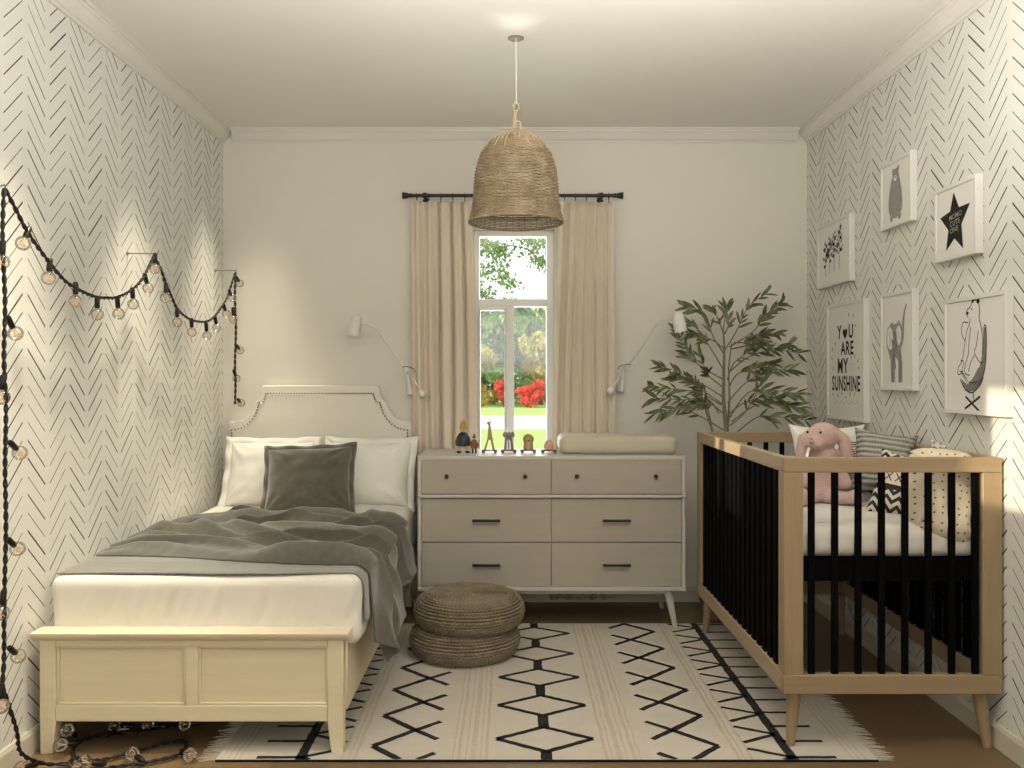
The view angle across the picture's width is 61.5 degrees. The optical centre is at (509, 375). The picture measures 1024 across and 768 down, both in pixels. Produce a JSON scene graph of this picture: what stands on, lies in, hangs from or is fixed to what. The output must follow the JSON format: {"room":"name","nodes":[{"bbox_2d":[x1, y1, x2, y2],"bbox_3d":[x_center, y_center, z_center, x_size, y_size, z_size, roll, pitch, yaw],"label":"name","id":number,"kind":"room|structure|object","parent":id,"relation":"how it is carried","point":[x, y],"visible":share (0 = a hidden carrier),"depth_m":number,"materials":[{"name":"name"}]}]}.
{"room":"bedroom","nodes":[
{"label":"bedroom","id":0,"kind":"room"},
{"bbox_2d":[0,0,222,750],"bbox_3d":[-1.769,-0.060,1.600,0.200,2.740,6.800,0,0,0],"label":"wall","id":1,"kind":"structure","parent":0,"point":[119,423],"depth_m":3.42,"materials":[{"name":"paper"}]},
{"bbox_2d":[0,721,73,767],"bbox_3d":[-1.661,1.269,1.700,0.016,0.082,6.600,0,0,0],"label":"baseboard","id":2,"kind":"structure","parent":1,"relation":"attached to","point":[30,740],"depth_m":2.93,"materials":[{"name":"paint"}]},
{"bbox_2d":[47,0,230,142],"bbox_3d":[-1.638,-1.392,1.700,0.062,0.076,6.600,0,0,0],"label":"trim","id":3,"kind":"structure","parent":1,"relation":"attached to","point":[82,13],"depth_m":3.79,"materials":[{"name":"paint"}]},
{"bbox_2d":[223,134,806,586],"bbox_3d":[0.029,-0.060,5.100,3.796,2.740,0.200,0,0,0],"label":"wall","id":4,"kind":"structure","parent":0,"point":[317,236],"depth_m":5.00,"materials":[{"name":"paint"}]},
{"bbox_2d":[348,314,426,397],"bbox_3d":[-0.700,-0.114,4.920,0.444,0.472,0.138,0,0,-5],"label":"wall lamp","id":5,"kind":"object","parent":4,"relation":"attached to","point":[356,322],"visible":1,"depth_m":4.88,"materials":[{"name":"white metal"}]},
{"bbox_2d":[402,192,623,201],"bbox_3d":[0.016,-1.025,4.954,1.270,0.061,0.090,0,0,0],"label":"curtain rod","id":6,"kind":"object","parent":4,"relation":"attached to","point":[405,195],"visible":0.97,"depth_m":4.92,"materials":[{"name":"black metal"}]},
{"bbox_2d":[411,193,477,598],"bbox_3d":[-0.376,0.116,4.935,0.383,2.328,0.071,0,0,0],"label":"curtain","id":7,"kind":"object","parent":6,"relation":"hanging from","point":[443,297],"visible":0.63,"depth_m":4.93,"materials":[{"name":"fabric"}]},
{"bbox_2d":[551,193,614,600],"bbox_3d":[0.421,0.116,4.934,0.371,2.328,0.072,0,0,0],"label":"curtain","id":8,"kind":"object","parent":6,"relation":"hanging from","point":[584,335],"visible":0.69,"depth_m":4.94,"materials":[{"name":"fabric"}]},
{"bbox_2d":[474,231,553,448],"bbox_3d":[0.022,-0.135,5.060,0.475,1.450,0.180,0,0,0],"label":"window","id":9,"kind":"structure","parent":4,"relation":"in","point":[506,305],"depth_m":5.08,"materials":[{"name":"paint"}]},
{"bbox_2d":[230,127,799,142],"bbox_3d":[0.029,-1.392,4.969,3.272,0.076,0.062,0,0,0],"label":"trim","id":10,"kind":"structure","parent":4,"relation":"attached to","point":[239,134],"depth_m":4.96,"materials":[{"name":"paint"}]},
{"bbox_2d":[412,587,804,601],"bbox_3d":[0.029,1.269,4.992,3.364,0.082,0.016,0,0,0],"label":"baseboard","id":11,"kind":"structure","parent":4,"relation":"attached to","point":[690,595],"depth_m":4.99,"materials":[{"name":"paint"}]},
{"bbox_2d":[607,311,686,394],"bbox_3d":[0.778,-0.121,4.791,0.503,0.455,0.161,0,0,41],"label":"wall lamp","id":12,"kind":"object","parent":4,"relation":"attached to","point":[678,319],"visible":1,"depth_m":4.80,"materials":[{"name":"white metal"}]},
{"bbox_2d":[88,0,946,126],"bbox_3d":[0.029,-1.480,1.700,3.796,0.100,7.000,0,0,0],"label":"ceiling","id":13,"kind":"structure","parent":0,"point":[252,63],"depth_m":3.84,"materials":[{"name":"paint"}]},
{"bbox_2d":[468,35,563,230],"bbox_3d":[0.025,-1.038,3.640,0.406,0.785,0.406,0,0,43],"label":"pendant lamp","id":14,"kind":"object","parent":13,"relation":"hanging from","point":[517,146],"visible":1,"depth_m":3.52,"materials":[{"name":"wicker"}]},
{"bbox_2d":[16,602,1020,767],"bbox_3d":[0.029,1.360,1.660,3.796,0.100,6.920,0,0,0],"label":"floor","id":15,"kind":"structure","parent":0,"point":[914,729],"depth_m":3.14,"materials":[{"name":"brown wood"}]},
{"bbox_2d":[0,188,244,767],"bbox_3d":[-1.343,0.360,3.788,0.560,1.900,2.383,0,0,0],"label":"string lights","id":16,"kind":"object","parent":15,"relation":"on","point":[7,319],"visible":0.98,"depth_m":2.87,"materials":[{"name":"black plastic"}]},
{"bbox_2d":[0,683,9,713],"bbox_3d":[-1.550,0.982,2.618,0.047,0.093,0.047,0,0,0],"label":"bulb","id":17,"kind":"object","parent":16,"relation":"attached to","point":[4,696],"depth_m":2.62,"materials":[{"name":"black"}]},
{"bbox_2d":[0,239,9,269],"bbox_3d":[-1.550,-0.371,2.622,0.047,0.093,0.047,0,0,0],"label":"bulb","id":18,"kind":"object","parent":16,"relation":"attached to","point":[3,257],"depth_m":2.63,"materials":[{"name":"clear glass"}]},
{"bbox_2d":[0,590,10,620],"bbox_3d":[-1.550,0.700,2.623,0.047,0.093,0.046,0,0,0],"label":"bulb","id":19,"kind":"object","parent":16,"relation":"attached to","point":[3,594],"depth_m":2.63,"materials":[{"name":"clear glass"}]},
{"bbox_2d":[0,375,10,404],"bbox_3d":[-1.550,0.042,2.624,0.047,0.093,0.047,0,0,0],"label":"bulb","id":20,"kind":"object","parent":16,"relation":"attached to","point":[6,396],"depth_m":2.63,"materials":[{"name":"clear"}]},
{"bbox_2d":[6,315,23,340],"bbox_3d":[-1.550,-0.150,2.683,0.047,0.079,0.074,0,0,0],"label":"bulb","id":21,"kind":"object","parent":16,"relation":"attached to","point":[9,321],"depth_m":2.69,"materials":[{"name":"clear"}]},
{"bbox_2d":[7,537,25,555],"bbox_3d":[-1.550,0.532,2.690,0.047,0.071,0.082,0,0,0],"label":"bulb","id":22,"kind":"object","parent":16,"relation":"attached to","point":[10,541],"depth_m":2.71,"materials":[{"name":"clear glass"}]},
{"bbox_2d":[7,645,26,663],"bbox_3d":[-1.550,0.870,2.695,0.047,0.073,0.080,0,0,0],"label":"bulb","id":23,"kind":"object","parent":16,"relation":"attached to","point":[12,651],"depth_m":2.71,"materials":[{"name":"clear glass"}]},
{"bbox_2d":[8,440,27,459],"bbox_3d":[-1.550,0.232,2.701,0.047,0.069,0.083,0,0,0],"label":"bulb","id":24,"kind":"object","parent":16,"relation":"attached to","point":[14,447],"depth_m":2.72,"materials":[{"name":"clear glass"}]},
{"bbox_2d":[15,226,31,250],"bbox_3d":[-1.550,-0.441,2.747,0.047,0.085,0.066,0,0,0],"label":"bulb","id":25,"kind":"object","parent":16,"relation":"attached to","point":[27,234],"depth_m":2.75,"materials":[{"name":"clear glass"}]},
{"bbox_2d":[13,761,38,767],"bbox_3d":[-1.579,1.282,2.814,0.089,0.052,0.048,0,0,0],"label":"bulb","id":26,"kind":"object","parent":16,"relation":"attached to","point":[33,764],"depth_m":2.80,"materials":[{"name":"clear glass"}]},
{"bbox_2d":[41,258,55,284],"bbox_3d":[-1.550,-0.351,2.888,0.047,0.093,0.046,0,0,0],"label":"bulb","id":27,"kind":"object","parent":16,"relation":"attached to","point":[49,266],"depth_m":2.89,"materials":[{"name":"clear glass"}]},
{"bbox_2d":[53,738,80,751],"bbox_3d":[-1.533,1.268,2.972,0.070,0.047,0.081,0,0,0],"label":"bulb","id":28,"kind":"object","parent":16,"relation":"attached to","point":[74,743],"depth_m":2.97,"materials":[{"name":"clear glass"}]},
{"bbox_2d":[60,723,77,737],"bbox_3d":[-1.550,1.252,3.027,0.047,0.071,0.081,0,0,0],"label":"bulb","id":29,"kind":"object","parent":16,"relation":"attached to","point":[72,733],"depth_m":3.02,"materials":[{"name":"clear glass"}]},
{"bbox_2d":[67,759,82,767],"bbox_3d":[-1.442,1.286,2.843,0.070,0.047,0.082,0,0,0],"label":"bulb","id":30,"kind":"object","parent":16,"relation":"attached to","point":[71,763],"depth_m":2.84,"materials":[{"name":"clear glass"}]},
{"bbox_2d":[68,282,82,307],"bbox_3d":[-1.550,-0.290,3.068,0.047,0.093,0.047,0,0,0],"label":"bulb","id":31,"kind":"object","parent":16,"relation":"attached to","point":[75,284],"depth_m":3.07,"materials":[{"name":"clear glass"}]},
{"bbox_2d":[77,754,106,767],"bbox_3d":[-1.397,1.286,2.869,0.082,0.052,0.065,0,0,0],"label":"bulb","id":32,"kind":"object","parent":16,"relation":"attached to","point":[96,762],"depth_m":2.88,"materials":[{"name":"clear glass"}]},
{"bbox_2d":[90,296,103,320],"bbox_3d":[-1.550,-0.254,3.229,0.047,0.093,0.047,0,0,0],"label":"bulb","id":33,"kind":"object","parent":16,"relation":"attached to","point":[97,299],"depth_m":3.23,"materials":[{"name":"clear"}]},
{"bbox_2d":[102,722,129,737],"bbox_3d":[-1.425,1.284,3.115,0.076,0.047,0.076,0,0,0],"label":"bulb","id":34,"kind":"object","parent":16,"relation":"attached to","point":[123,725],"depth_m":3.13,"materials":[{"name":"clear glass"}]},
{"bbox_2d":[112,296,124,319],"bbox_3d":[-1.550,-0.270,3.405,0.047,0.093,0.047,0,0,0],"label":"bulb","id":35,"kind":"object","parent":16,"relation":"attached to","point":[117,298],"depth_m":3.40,"materials":[{"name":"clear glass"}]},
{"bbox_2d":[107,721,133,730],"bbox_3d":[-1.427,1.280,3.150,0.093,0.047,0.047,0,0,0],"label":"bulb","id":36,"kind":"object","parent":16,"relation":"attached to","point":[123,725],"depth_m":3.15,"materials":[{"name":"clear glass"}]},
{"bbox_2d":[127,287,138,309],"bbox_3d":[-1.550,-0.318,3.537,0.047,0.093,0.047,0,0,0],"label":"bulb","id":37,"kind":"object","parent":16,"relation":"attached to","point":[132,290],"depth_m":3.53,"materials":[{"name":"clear glass"}]},
{"bbox_2d":[125,746,144,762],"bbox_3d":[-1.267,1.284,2.914,0.083,0.046,0.068,0,0,0],"label":"bulb","id":38,"kind":"object","parent":16,"relation":"attached to","point":[137,757],"depth_m":2.92,"materials":[{"name":"clear glass"}]},
{"bbox_2d":[142,273,153,292],"bbox_3d":[-1.550,-0.396,3.673,0.047,0.086,0.065,0,0,0],"label":"bulb","id":39,"kind":"object","parent":16,"relation":"attached to","point":[144,277],"depth_m":3.67,"materials":[{"name":"clear glass"}]},
{"bbox_2d":[141,721,166,731],"bbox_3d":[-1.307,1.284,3.160,0.093,0.047,0.047,0,0,0],"label":"bulb","id":40,"kind":"object","parent":16,"relation":"attached to","point":[156,726],"depth_m":3.15,"materials":[{"name":"clear glass"}]},
{"bbox_2d":[149,253,159,273],"bbox_3d":[-1.550,-0.491,3.752,0.047,0.093,0.047,0,0,0],"label":"bulb","id":41,"kind":"object","parent":16,"relation":"attached to","point":[154,260],"depth_m":3.75,"materials":[{"name":"clear glass"}]},
{"bbox_2d":[160,283,170,302],"bbox_3d":[-1.550,-0.375,3.867,0.047,0.093,0.047,0,0,0],"label":"bulb","id":42,"kind":"object","parent":16,"relation":"attached to","point":[166,289],"depth_m":3.87,"materials":[{"name":"clear glass"}]},
{"bbox_2d":[172,307,181,326],"bbox_3d":[-1.550,-0.273,4.004,0.047,0.093,0.047,0,0,0],"label":"bulb","id":43,"kind":"object","parent":16,"relation":"attached to","point":[177,311],"depth_m":4.01,"materials":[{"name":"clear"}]},
{"bbox_2d":[179,747,196,761],"bbox_3d":[-1.100,1.284,2.930,0.076,0.047,0.076,0,0,0],"label":"bulb","id":44,"kind":"object","parent":16,"relation":"attached to","point":[182,751],"depth_m":2.93,"materials":[{"name":"clear glass"}]},
{"bbox_2d":[178,721,203,730],"bbox_3d":[-1.178,1.284,3.172,0.091,0.047,0.052,0,0,0],"label":"bulb","id":45,"kind":"object","parent":16,"relation":"attached to","point":[191,723],"depth_m":3.18,"materials":[{"name":"clear glass"}]},
{"bbox_2d":[187,318,196,336],"bbox_3d":[-1.550,-0.235,4.188,0.047,0.093,0.047,0,0,0],"label":"bulb","id":46,"kind":"object","parent":16,"relation":"attached to","point":[191,320],"depth_m":4.19,"materials":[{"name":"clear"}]},
{"bbox_2d":[202,322,211,339],"bbox_3d":[-1.550,-0.229,4.398,0.047,0.093,0.047,0,0,0],"label":"bulb","id":47,"kind":"object","parent":16,"relation":"attached to","point":[205,324],"depth_m":4.39,"materials":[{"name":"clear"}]},
{"bbox_2d":[212,315,220,331],"bbox_3d":[-1.550,-0.276,4.539,0.047,0.088,0.060,0,0,0],"label":"bulb","id":48,"kind":"object","parent":16,"relation":"attached to","point":[214,316],"depth_m":4.54,"materials":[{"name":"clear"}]},
{"bbox_2d":[222,303,230,317],"bbox_3d":[-1.550,-0.355,4.683,0.047,0.077,0.076,0,0,0],"label":"bulb","id":49,"kind":"object","parent":16,"relation":"attached to","point":[223,304],"depth_m":4.69,"materials":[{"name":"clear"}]},
{"bbox_2d":[228,289,236,301],"bbox_3d":[-1.550,-0.446,4.781,0.047,0.067,0.085,0,0,0],"label":"bulb","id":50,"kind":"object","parent":16,"relation":"attached to","point":[229,290],"depth_m":4.81,"materials":[{"name":"clear glass"}]},
{"bbox_2d":[229,307,237,323],"bbox_3d":[-1.550,-0.340,4.818,0.047,0.093,0.047,0,0,0],"label":"bulb","id":51,"kind":"object","parent":16,"relation":"attached to","point":[233,310],"depth_m":4.82,"materials":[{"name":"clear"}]},
{"bbox_2d":[232,369,240,382],"bbox_3d":[-1.550,-0.002,4.857,0.047,0.077,0.076,0,0,0],"label":"bulb","id":52,"kind":"object","parent":16,"relation":"attached to","point":[235,374],"depth_m":4.85,"materials":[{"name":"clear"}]},
{"bbox_2d":[236,344,243,353],"bbox_3d":[-1.550,-0.152,4.917,0.047,0.057,0.090,0,0,0],"label":"bulb","id":53,"kind":"object","parent":16,"relation":"attached to","point":[238,347],"depth_m":4.94,"materials":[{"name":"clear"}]},
{"bbox_2d":[236,276,243,286],"bbox_3d":[-1.550,-0.537,4.912,0.047,0.058,0.089,0,0,0],"label":"bulb","id":54,"kind":"object","parent":16,"relation":"attached to","point":[237,279],"depth_m":4.94,"materials":[{"name":"clear glass"}]},
{"bbox_2d":[236,398,244,406],"bbox_3d":[-1.550,0.153,4.936,0.047,0.055,0.090,0,0,0],"label":"bulb","id":55,"kind":"object","parent":16,"relation":"attached to","point":[238,400],"depth_m":4.96,"materials":[{"name":"clear glass"}]},
{"bbox_2d":[29,385,412,753],"bbox_3d":[-1.104,0.681,3.968,1.096,1.257,2.034,0,0,0],"label":"bed","id":56,"kind":"object","parent":15,"relation":"on","point":[219,673],"visible":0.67,"depth_m":2.99,"materials":[{"name":"beige wood"}]},
{"bbox_2d":[52,502,416,642],"bbox_3d":[-1.075,0.831,3.973,1.106,0.251,1.897,0,0,0],"label":"mattress","id":57,"kind":"object","parent":56,"relation":"on","point":[79,600],"visible":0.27,"depth_m":3.03,"materials":[{"name":"white fabric"}]},
{"bbox_2d":[57,505,416,661],"bbox_3d":[-1.008,0.841,3.623,1.208,0.465,1.155,0,0,0],"label":"throw blanket","id":58,"kind":"object","parent":57,"relation":"on","point":[374,546],"visible":1,"depth_m":3.38,"materials":[{"name":"grey fabric"}]},
{"bbox_2d":[217,436,321,506],"bbox_3d":[-1.323,0.542,4.739,0.539,0.409,0.235,0,0,-5],"label":"bed pillow","id":59,"kind":"object","parent":57,"relation":"on","point":[243,477],"visible":0.44,"depth_m":4.69,"materials":[{"name":"white fabric"}]},
{"bbox_2d":[260,442,356,512],"bbox_3d":[-1.042,0.541,4.461,0.500,0.385,0.226,0,0,-4],"label":"throw cushion","id":60,"kind":"object","parent":57,"relation":"on","point":[322,475],"visible":0.93,"depth_m":4.41,"materials":[{"name":"grey fabric"}]},
{"bbox_2d":[325,436,418,512],"bbox_3d":[-0.777,0.539,4.739,0.532,0.409,0.230,0,0,2],"label":"bed pillow","id":61,"kind":"object","parent":57,"relation":"on","point":[384,468],"visible":0.63,"depth_m":4.68,"materials":[{"name":"white fabric"}]},
{"bbox_2d":[198,623,894,761],"bbox_3d":[0.125,1.306,3.721,2.400,0.007,1.618,0,0,0],"label":"area rug","id":62,"kind":"object","parent":15,"relation":"on","point":[569,692],"visible":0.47,"depth_m":3.34,"materials":[{"name":"beige fabric"}]},
{"bbox_2d":[409,622,520,667],"bbox_3d":[-0.213,1.233,4.060,0.528,0.165,0.528,0,0,-12],"label":"woven pouf","id":63,"kind":"object","parent":62,"relation":"on","point":[432,648],"visible":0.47,"depth_m":3.84,"materials":[{"name":"brown wicker"}]},
{"bbox_2d":[413,582,524,637],"bbox_3d":[-0.192,1.099,4.060,0.528,0.165,0.528,0,0,40],"label":"woven pouf","id":64,"kind":"object","parent":63,"relation":"on","point":[459,609],"visible":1,"depth_m":3.89,"materials":[{"name":"brown wicker"}]},
{"bbox_2d":[418,449,685,627],"bbox_3d":[0.214,0.862,4.642,1.381,0.901,0.476,0,0,0],"label":"dresser","id":65,"kind":"object","parent":15,"relation":"on","point":[528,522],"visible":0.96,"depth_m":4.43,"materials":[{"name":"paint"}]},
{"bbox_2d":[454,420,471,452],"bbox_3d":[-0.248,0.325,4.598,0.091,0.175,0.086,0,0,38],"label":"doll","id":66,"kind":"object","parent":65,"relation":"on","point":[463,439],"visible":1,"depth_m":4.58,"materials":[{"name":"grey fabric"}]},
{"bbox_2d":[470,433,478,452],"bbox_3d":[-0.185,0.358,4.587,0.050,0.108,0.036,0,0,29],"label":"doll","id":67,"kind":"object","parent":65,"relation":"on","point":[473,444],"visible":1,"depth_m":4.58,"materials":[{"name":"brown wood"}]},
{"bbox_2d":[481,419,497,452],"bbox_3d":[-0.110,0.321,4.600,0.086,0.182,0.044,0,0,0],"label":"giraffe","id":68,"kind":"object","parent":65,"relation":"on","point":[489,437],"visible":1,"depth_m":4.59,"materials":[{"name":"brown wood"}]},
{"bbox_2d":[501,432,516,452],"bbox_3d":[-0.007,0.354,4.600,0.086,0.115,0.044,0,0,0],"label":"elephant","id":69,"kind":"object","parent":65,"relation":"on","point":[508,436],"visible":1,"depth_m":4.59},
{"bbox_2d":[520,434,535,452],"bbox_3d":[0.098,0.359,4.600,0.086,0.105,0.055,0,0,0],"label":"lion","id":70,"kind":"object","parent":65,"relation":"on","point":[528,439],"visible":1,"depth_m":4.58},
{"bbox_2d":[541,439,556,452],"bbox_3d":[0.207,0.375,4.600,0.086,0.074,0.052,0,0,0],"label":"wheeled hippo","id":71,"kind":"object","parent":65,"relation":"on","point":[548,445],"visible":1,"depth_m":4.58,"materials":[{"name":"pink wood"}]},
{"bbox_2d":[557,432,676,453],"bbox_3d":[0.570,0.363,4.655,0.621,0.100,0.303,0,0,0],"label":"changing pad","id":72,"kind":"object","parent":65,"relation":"on","point":[577,442],"visible":1,"depth_m":4.51,"materials":[{"name":"white fabric"}]},
{"bbox_2d":[641,284,817,620],"bbox_3d":[1.203,0.403,4.712,1.035,1.815,0.522,0,0,0],"label":"tree","id":73,"kind":"object","parent":15,"relation":"on","point":[759,340],"visible":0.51,"depth_m":4.69,"materials":[{"name":"green plant"}]},
{"bbox_2d":[697,432,1001,747],"bbox_3d":[1.336,0.799,3.699,0.764,1.027,1.403,0,0,0],"label":"crib","id":74,"kind":"object","parent":15,"relation":"on","point":[753,572],"visible":0.9,"depth_m":3.02,"materials":[{"name":"brown wood"}]},
{"bbox_2d":[803,490,970,555],"bbox_3d":[1.337,0.588,3.700,0.683,0.122,1.313,0,0,0],"label":"mattress","id":75,"kind":"object","parent":74,"relation":"in","point":[822,510],"visible":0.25,"depth_m":3.05,"materials":[{"name":"white fabric"}]},
{"bbox_2d":[795,422,862,505],"bbox_3d":[1.297,0.361,3.575,0.286,0.332,0.257,0,0,0],"label":"plush bunny","id":76,"kind":"object","parent":75,"relation":"on","point":[821,438],"visible":0.62,"depth_m":3.58,"materials":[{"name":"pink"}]},
{"bbox_2d":[789,424,868,491],"bbox_3d":[1.476,0.384,3.980,0.350,0.320,0.154,0,0,4],"label":"cushion","id":77,"kind":"object","parent":75,"relation":"on","point":[796,431],"visible":0.12,"depth_m":3.99,"materials":[{"name":"white fabric"}]},
{"bbox_2d":[845,441,855,491],"bbox_3d":[1.616,0.393,3.839,0.284,0.261,0.111,0,0,15],"label":"cushion","id":78,"kind":"object","parent":75,"relation":"on","point":[853,443],"visible":0.02,"depth_m":3.84,"materials":[{"name":"grey fabric"}]},
{"bbox_2d":[850,427,917,490],"bbox_3d":[1.561,0.364,3.600,0.275,0.292,0.168,0,0,23],"label":"cushion","id":79,"kind":"object","parent":75,"relation":"on","point":[868,444],"visible":0.54,"depth_m":3.57,"materials":[{"name":"grey fabric"}]},
{"bbox_2d":[865,448,903,513],"bbox_3d":[1.526,0.431,3.340,0.265,0.291,0.145,0,0,31],"label":"cushion","id":80,"kind":"object","parent":75,"relation":"on","point":[892,480],"visible":0.34,"depth_m":3.31,"materials":[{"name":"white fabric"}]},
{"bbox_2d":[930,439,946,448],"bbox_3d":[1.763,0.387,3.400,0.217,0.269,0.110,0,0,21],"label":"cushion","id":81,"kind":"object","parent":75,"relation":"on","point":[934,444],"visible":0.04,"depth_m":3.42,"materials":[{"name":"white fabric"}]},
{"bbox_2d":[909,448,971,541],"bbox_3d":[1.568,0.437,3.129,0.239,0.345,0.235,0,0,21],"label":"cushion","id":82,"kind":"object","parent":75,"relation":"on","point":[916,480],"visible":0.48,"depth_m":3.05,"materials":[{"name":"beige fabric"}]},
{"bbox_2d":[807,0,1023,740],"bbox_3d":[1.827,-0.060,1.600,0.200,2.740,6.800,0,0,0],"label":"wall","id":83,"kind":"structure","parent":0,"point":[959,103],"depth_m":3.46,"materials":[{"name":"paper"}]},
{"bbox_2d":[817,213,854,289],"bbox_3d":[1.710,-0.647,4.527,0.031,0.340,0.453,0,0,0],"label":"framed print","id":84,"kind":"object","parent":83,"relation":"attached to","point":[836,238],"visible":1,"depth_m":4.48,"materials":[{"name":"paper"}]},
{"bbox_2d":[823,223,842,275],"bbox_3d":[1.699,-0.662,4.532,0.001,0.247,0.277,0,0,0],"label":"artwork","id":85,"kind":"object","parent":84,"relation":"attached to","point":[832,232],"depth_m":4.52,"materials":[{"name":"black"}]},
{"bbox_2d":[827,298,869,422],"bbox_3d":[1.710,-0.074,4.365,0.031,0.599,0.482,0,0,0],"label":"framed print","id":86,"kind":"object","parent":83,"relation":"attached to","point":[848,323],"visible":1,"depth_m":4.31,"materials":[{"name":"paper"}]},
{"bbox_2d":[799,0,988,142],"bbox_3d":[1.696,-1.392,1.700,0.062,0.076,6.600,0,0,0],"label":"trim","id":87,"kind":"structure","parent":83,"relation":"attached to","point":[951,13],"depth_m":3.79,"materials":[{"name":"paint"}]},
{"bbox_2d":[880,150,916,231],"bbox_3d":[1.710,-0.809,3.792,0.031,0.298,0.299,0,0,0],"label":"framed print","id":88,"kind":"object","parent":83,"relation":"attached to","point":[898,177],"visible":1,"depth_m":3.76,"materials":[{"name":"paper"}]},
{"bbox_2d":[888,165,901,221],"bbox_3d":[1.699,-0.805,3.793,0.001,0.240,0.138,0,0,0],"label":"artwork","id":89,"kind":"object","parent":88,"relation":"attached to","point":[894,171],"depth_m":3.80,"materials":[{"name":"black"}]},
{"bbox_2d":[880,288,918,390],"bbox_3d":[1.710,-0.154,3.783,0.031,0.434,0.317,0,0,0],"label":"framed print","id":90,"kind":"object","parent":83,"relation":"attached to","point":[899,310],"visible":1,"depth_m":3.74,"materials":[{"name":"paper"}]},
{"bbox_2d":[886,304,906,382],"bbox_3d":[1.699,-0.142,3.783,0.001,0.341,0.199,0,0,0],"label":"artwork","id":91,"kind":"object","parent":90,"relation":"attached to","point":[896,314],"depth_m":3.78,"materials":[{"name":"black"}]},
{"bbox_2d":[805,595,1023,767],"bbox_3d":[1.719,1.269,1.700,0.016,0.082,6.600,0,0,0],"label":"baseboard","id":92,"kind":"structure","parent":83,"relation":"attached to","point":[1006,742],"depth_m":3.33,"materials":[{"name":"paint"}]},
{"bbox_2d":[934,174,983,263],"bbox_3d":[1.710,-0.593,3.287,0.031,0.290,0.307,0,0,0],"label":"framed print","id":93,"kind":"object","parent":83,"relation":"attached to","point":[959,205],"visible":1,"depth_m":3.25,"materials":[{"name":"paper"}]},
{"bbox_2d":[940,193,969,249],"bbox_3d":[1.699,-0.592,3.287,0.001,0.226,0.221,0,0,0],"label":"artwork","id":94,"kind":"object","parent":93,"relation":"attached to","point":[954,207],"depth_m":3.28,"materials":[{"name":"black"}]},
{"bbox_2d":[943,290,1013,416],"bbox_3d":[1.710,-0.077,3.155,0.031,0.438,0.419,0,0,0],"label":"framed print","id":95,"kind":"object","parent":83,"relation":"attached to","point":[978,330],"visible":1,"depth_m":3.11,"materials":[{"name":"paper"}]},
{"bbox_2d":[957,299,986,410],"bbox_3d":[1.699,-0.073,3.166,0.001,0.422,0.201,0,0,0],"label":"artwork","id":96,"kind":"object","parent":95,"relation":"attached to","point":[971,313],"depth_m":3.16,"materials":[{"name":"black"}]},
{"label":"outside","id":97,"kind":"structure","parent":0,"visible":0},
{"bbox_2d":[481,395,545,448],"bbox_3d":[0.000,1.860,57.700,80.000,0.200,104.600,0,0,0],"label":"lawn","id":98,"kind":"structure","parent":97,"point":[539,435],"depth_m":27.27,"materials":[{"name":"green plant"}]},
{"bbox_2d":[481,387,488,406],"bbox_3d":[-1.813,1.158,48.377,1.250,1.333,1.129,0,0,0],"label":"shrub","id":99,"kind":"object","parent":98,"relation":"on","point":[484,396],"visible":0.3,"depth_m":48.16,"materials":[{"name":"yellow plant"}]},
{"bbox_2d":[481,346,499,404],"bbox_3d":[-2.022,-0.034,51.541,2.786,3.607,3.044,0,0,-31],"label":"autumn tree","id":100,"kind":"object","parent":98,"relation":"on","point":[488,356],"visible":0.22,"depth_m":50.85,"materials":[{"name":"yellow plant"}]},
{"bbox_2d":[493,379,503,406],"bbox_3d":[-0.385,0.932,48.944,1.175,1.675,1.024,0,0,0],"label":"shrub","id":101,"kind":"object","parent":98,"relation":"on","point":[498,385],"visible":0.48,"depth_m":48.74,"materials":[{"name":"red plant"}]},
{"bbox_2d":[481,295,531,403],"bbox_3d":[-1.189,-1.673,53.583,4.256,6.886,5.046,0,0,43],"label":"autumn tree","id":102,"kind":"object","parent":98,"relation":"on","point":[497,328],"visible":0.31,"depth_m":53.38,"materials":[{"name":"green plant"}]},
{"bbox_2d":[481,366,533,403],"bbox_3d":[-0.058,0.596,50.649,3.818,2.349,3.352,0,0,24],"label":"shrub","id":103,"kind":"object","parent":98,"relation":"on","point":[495,374],"visible":0.47,"depth_m":50.15,"materials":[{"name":"green plant"}]},
{"bbox_2d":[480,238,545,348],"bbox_3d":[-0.945,-1.263,14.431,3.626,6.059,2.046,0,0,0],"label":"birch tree","id":104,"kind":"object","parent":98,"relation":"on","point":[498,249],"visible":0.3,"depth_m":14.39,"materials":[{"name":"green plant"}]},
{"bbox_2d":[481,415,545,428],"bbox_3d":[0.000,1.750,33.250,80.000,0.020,9.500,0,0,0],"label":"path","id":105,"kind":"structure","parent":98,"relation":"on","point":[520,421],"depth_m":32.89,"materials":[{"name":"white"}]},
{"bbox_2d":[496,307,545,401],"bbox_3d":[0.861,-1.546,55.742,4.650,6.633,4.437,0,0,0],"label":"autumn tree","id":106,"kind":"object","parent":98,"relation":"on","point":[532,327],"visible":0.24,"depth_m":54.50,"materials":[{"name":"green plant"}]},
{"bbox_2d":[515,378,545,407],"bbox_3d":[1.254,0.950,48.018,1.606,1.639,2.079,0,0,28],"label":"shrub","id":107,"kind":"object","parent":98,"relation":"on","point":[532,394],"visible":0.99,"depth_m":47.54,"materials":[{"name":"red plant"}]},
{"bbox_2d":[518,330,545,404],"bbox_3d":[1.916,-0.558,52.634,2.947,4.655,3.311,0,0,0],"label":"autumn tree","id":108,"kind":"object","parent":98,"relation":"on","point":[534,347],"visible":0.52,"depth_m":51.78,"materials":[{"name":"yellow plant"}]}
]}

